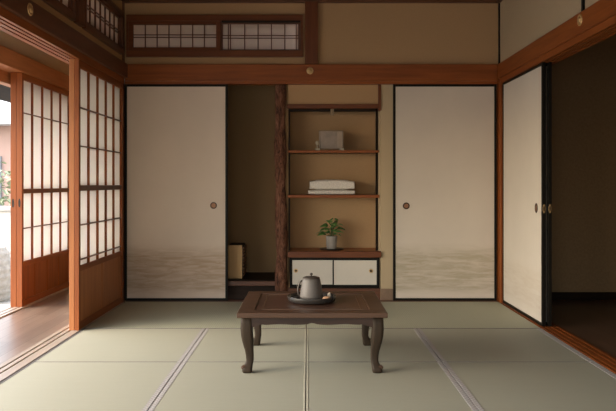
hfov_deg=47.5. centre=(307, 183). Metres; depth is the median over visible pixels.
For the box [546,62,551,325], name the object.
door
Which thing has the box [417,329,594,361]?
mat
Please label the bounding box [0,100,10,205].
house
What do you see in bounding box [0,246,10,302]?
stone basin
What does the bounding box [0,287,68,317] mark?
door sill
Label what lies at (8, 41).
wall
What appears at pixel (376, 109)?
trim
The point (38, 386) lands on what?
mat
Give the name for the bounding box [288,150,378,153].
wall shelf
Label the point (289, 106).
rail
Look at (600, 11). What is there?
beam
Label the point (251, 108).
wall
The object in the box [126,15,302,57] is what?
window
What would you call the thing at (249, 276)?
platform
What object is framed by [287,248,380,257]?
board
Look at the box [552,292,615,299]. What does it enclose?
baseboard
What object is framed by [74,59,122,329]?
door
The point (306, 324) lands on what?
floor
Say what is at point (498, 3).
trim
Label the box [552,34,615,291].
wall
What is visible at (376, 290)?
baseboard
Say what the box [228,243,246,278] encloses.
wooden box
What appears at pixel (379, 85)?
stick
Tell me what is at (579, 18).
nail cover
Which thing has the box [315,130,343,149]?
frame
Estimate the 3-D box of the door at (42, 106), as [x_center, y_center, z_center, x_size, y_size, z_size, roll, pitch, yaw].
[-2.256,0.046,6.044,0.043,1.838,1.152,0,0,0]
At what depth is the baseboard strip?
5.79 m
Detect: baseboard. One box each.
[288,287,379,299]
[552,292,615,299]
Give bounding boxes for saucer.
[320,247,343,250]
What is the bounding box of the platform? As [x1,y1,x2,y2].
[228,272,274,280]
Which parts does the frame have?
panel, panel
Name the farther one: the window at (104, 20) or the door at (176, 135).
the door at (176, 135)
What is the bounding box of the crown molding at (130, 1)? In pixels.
[124,0,500,2]
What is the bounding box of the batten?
[581,0,584,10]
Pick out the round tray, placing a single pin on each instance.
(333, 296)
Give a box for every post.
[73,0,84,26]
[122,1,124,302]
[305,2,317,63]
[497,78,502,302]
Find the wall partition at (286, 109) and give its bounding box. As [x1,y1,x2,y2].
[285,85,288,287]
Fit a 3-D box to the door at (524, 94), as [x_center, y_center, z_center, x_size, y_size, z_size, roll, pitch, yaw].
[1.595,0.070,5.212,0.026,1.786,0.967,0,0,0]
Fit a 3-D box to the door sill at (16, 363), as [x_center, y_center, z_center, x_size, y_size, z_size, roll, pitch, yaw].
[-1.573,0.993,2.260,0.139,0.059,6.920,0,0,0]
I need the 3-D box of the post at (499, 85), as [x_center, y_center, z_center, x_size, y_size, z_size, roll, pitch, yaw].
[1.613,0.017,5.749,0.095,2.000,0.102,0,0,0]
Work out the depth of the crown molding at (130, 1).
5.75 m
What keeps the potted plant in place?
on the saucer
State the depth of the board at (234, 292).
5.90 m
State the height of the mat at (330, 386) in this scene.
0.056 m
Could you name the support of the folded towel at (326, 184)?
on the folded towel at (317, 192)
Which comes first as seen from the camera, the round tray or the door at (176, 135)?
the round tray
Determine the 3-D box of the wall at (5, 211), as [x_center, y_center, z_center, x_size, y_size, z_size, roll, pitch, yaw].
[-5.850,0.847,9.675,6.400,1.080,0.250,0,0,0]
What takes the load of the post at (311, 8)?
on the beam at (136, 72)
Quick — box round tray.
[287,292,335,303]
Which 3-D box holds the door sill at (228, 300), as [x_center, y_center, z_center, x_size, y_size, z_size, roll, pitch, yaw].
[0.030,0.993,5.795,3.060,0.059,0.070,0,0,0]
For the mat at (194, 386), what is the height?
0.056 m
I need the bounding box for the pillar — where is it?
[274,84,287,290]
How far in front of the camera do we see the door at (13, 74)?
5.47 m
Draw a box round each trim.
[288,109,289,250]
[376,109,377,250]
[498,3,499,63]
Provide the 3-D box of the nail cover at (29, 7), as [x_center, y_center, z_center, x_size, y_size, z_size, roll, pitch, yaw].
[-1.471,-0.928,3.720,0.015,0.068,0.068,0,0,0]
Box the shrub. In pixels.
[0,162,10,205]
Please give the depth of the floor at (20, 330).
4.84 m
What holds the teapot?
on the round tray
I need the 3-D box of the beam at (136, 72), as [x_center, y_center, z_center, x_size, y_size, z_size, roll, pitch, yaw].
[0.026,-0.914,5.761,3.063,0.137,0.047,0,0,0]
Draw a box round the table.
[237,291,387,372]
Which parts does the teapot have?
lid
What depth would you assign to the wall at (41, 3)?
4.67 m
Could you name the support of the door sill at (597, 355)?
attached to the wall at (584, 82)
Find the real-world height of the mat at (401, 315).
0.056 m
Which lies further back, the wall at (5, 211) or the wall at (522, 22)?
the wall at (5, 211)
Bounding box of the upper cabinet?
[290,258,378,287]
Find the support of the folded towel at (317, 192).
on the wall shelf at (290, 195)
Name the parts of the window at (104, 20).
transom sash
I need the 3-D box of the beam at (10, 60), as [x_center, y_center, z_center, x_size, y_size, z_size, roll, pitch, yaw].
[-2.322,-0.895,3.400,0.195,0.225,9.200,0,0,0]
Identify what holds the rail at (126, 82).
attached to the wall at (348, 33)
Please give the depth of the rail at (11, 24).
4.07 m
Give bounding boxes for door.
[11,72,16,306]
[17,72,68,306]
[69,59,73,330]
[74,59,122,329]
[125,84,227,300]
[393,84,496,300]
[503,62,545,325]
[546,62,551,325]
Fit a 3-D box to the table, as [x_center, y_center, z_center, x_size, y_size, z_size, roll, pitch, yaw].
[0.021,0.808,3.893,0.763,0.316,0.725,0,0,0]
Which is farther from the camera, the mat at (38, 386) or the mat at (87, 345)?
the mat at (87, 345)
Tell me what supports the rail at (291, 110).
attached to the wall at (348, 33)
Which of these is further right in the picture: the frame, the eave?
the frame
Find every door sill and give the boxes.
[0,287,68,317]
[0,302,123,381]
[126,300,497,301]
[501,302,615,373]
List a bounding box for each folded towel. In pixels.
[308,190,354,194]
[310,179,354,189]
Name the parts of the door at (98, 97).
panel, rail, rail, rail, rail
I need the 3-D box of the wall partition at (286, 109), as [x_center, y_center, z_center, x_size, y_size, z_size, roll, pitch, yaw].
[-0.178,0.027,6.105,0.030,1.980,0.510,0,0,0]
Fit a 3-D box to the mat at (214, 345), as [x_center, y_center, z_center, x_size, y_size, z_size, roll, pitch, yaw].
[-0.347,0.994,4.245,0.670,0.056,0.865,0,0,0]
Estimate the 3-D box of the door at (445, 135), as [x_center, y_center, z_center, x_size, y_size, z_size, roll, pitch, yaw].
[1.129,0.070,5.783,0.854,1.786,0.026,0,0,0]
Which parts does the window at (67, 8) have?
transom sash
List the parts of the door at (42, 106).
rail, rail, rail, panel, rail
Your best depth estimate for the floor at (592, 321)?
4.98 m
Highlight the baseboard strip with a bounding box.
[381,289,392,299]
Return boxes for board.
[228,286,274,299]
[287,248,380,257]
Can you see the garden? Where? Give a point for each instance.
(9, 301)
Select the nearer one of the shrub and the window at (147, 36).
the window at (147, 36)
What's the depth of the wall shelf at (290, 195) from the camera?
5.80 m
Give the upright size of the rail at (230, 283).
0.038 m
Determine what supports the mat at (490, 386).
on the floor at (306, 324)
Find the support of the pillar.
on the door sill at (228, 300)
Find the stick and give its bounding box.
[378,84,380,110]
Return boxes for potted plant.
[316,218,344,248]
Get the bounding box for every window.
[42,0,75,20]
[82,0,123,54]
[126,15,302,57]
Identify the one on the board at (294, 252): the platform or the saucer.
the saucer
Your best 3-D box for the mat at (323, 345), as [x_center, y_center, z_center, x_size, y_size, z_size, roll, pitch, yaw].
[0.359,0.994,4.245,0.733,0.056,0.865,0,0,0]
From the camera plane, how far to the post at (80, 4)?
4.57 m
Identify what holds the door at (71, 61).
in the wall at (41, 3)
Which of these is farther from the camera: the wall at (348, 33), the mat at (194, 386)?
the wall at (348, 33)
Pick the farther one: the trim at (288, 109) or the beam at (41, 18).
the trim at (288, 109)
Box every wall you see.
[0,30,68,75]
[0,206,10,256]
[32,0,121,59]
[125,3,497,301]
[228,85,276,271]
[289,112,374,286]
[375,111,379,287]
[500,0,598,62]
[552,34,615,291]
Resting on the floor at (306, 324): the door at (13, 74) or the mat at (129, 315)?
the mat at (129, 315)
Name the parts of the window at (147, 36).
transom sash, transom sash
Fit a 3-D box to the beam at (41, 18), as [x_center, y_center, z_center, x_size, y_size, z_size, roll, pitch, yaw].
[-1.496,-0.925,2.268,0.036,0.115,6.937,0,0,0]
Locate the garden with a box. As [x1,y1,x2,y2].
[0,298,10,304]
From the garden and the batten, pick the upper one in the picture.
the batten
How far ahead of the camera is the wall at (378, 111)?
5.83 m
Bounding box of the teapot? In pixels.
[297,273,322,298]
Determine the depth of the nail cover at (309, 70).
5.73 m
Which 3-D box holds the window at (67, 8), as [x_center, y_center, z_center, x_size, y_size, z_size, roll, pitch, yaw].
[-1.545,-1.219,3.960,0.110,0.347,1.080,0,0,0]
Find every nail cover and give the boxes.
[27,3,32,15]
[306,67,313,73]
[577,14,581,25]
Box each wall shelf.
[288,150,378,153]
[288,194,378,197]
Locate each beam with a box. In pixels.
[0,0,127,77]
[0,45,68,90]
[125,64,497,80]
[498,0,615,78]
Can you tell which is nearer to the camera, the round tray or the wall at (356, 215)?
the round tray
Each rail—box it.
[0,6,123,82]
[125,81,497,84]
[228,281,274,285]
[287,104,377,108]
[290,109,376,111]
[501,15,615,82]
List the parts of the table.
leg, leg, tabletop panel, tabletop frame, leg, leg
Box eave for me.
[0,84,10,102]
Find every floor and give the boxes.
[0,289,68,363]
[305,324,306,410]
[552,300,615,357]
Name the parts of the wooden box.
panel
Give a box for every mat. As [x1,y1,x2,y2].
[0,362,181,410]
[33,329,204,361]
[84,302,305,328]
[148,362,305,410]
[183,329,305,361]
[306,362,477,410]
[307,302,541,328]
[307,329,440,361]
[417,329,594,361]
[442,362,615,410]
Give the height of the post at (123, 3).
2.520 m

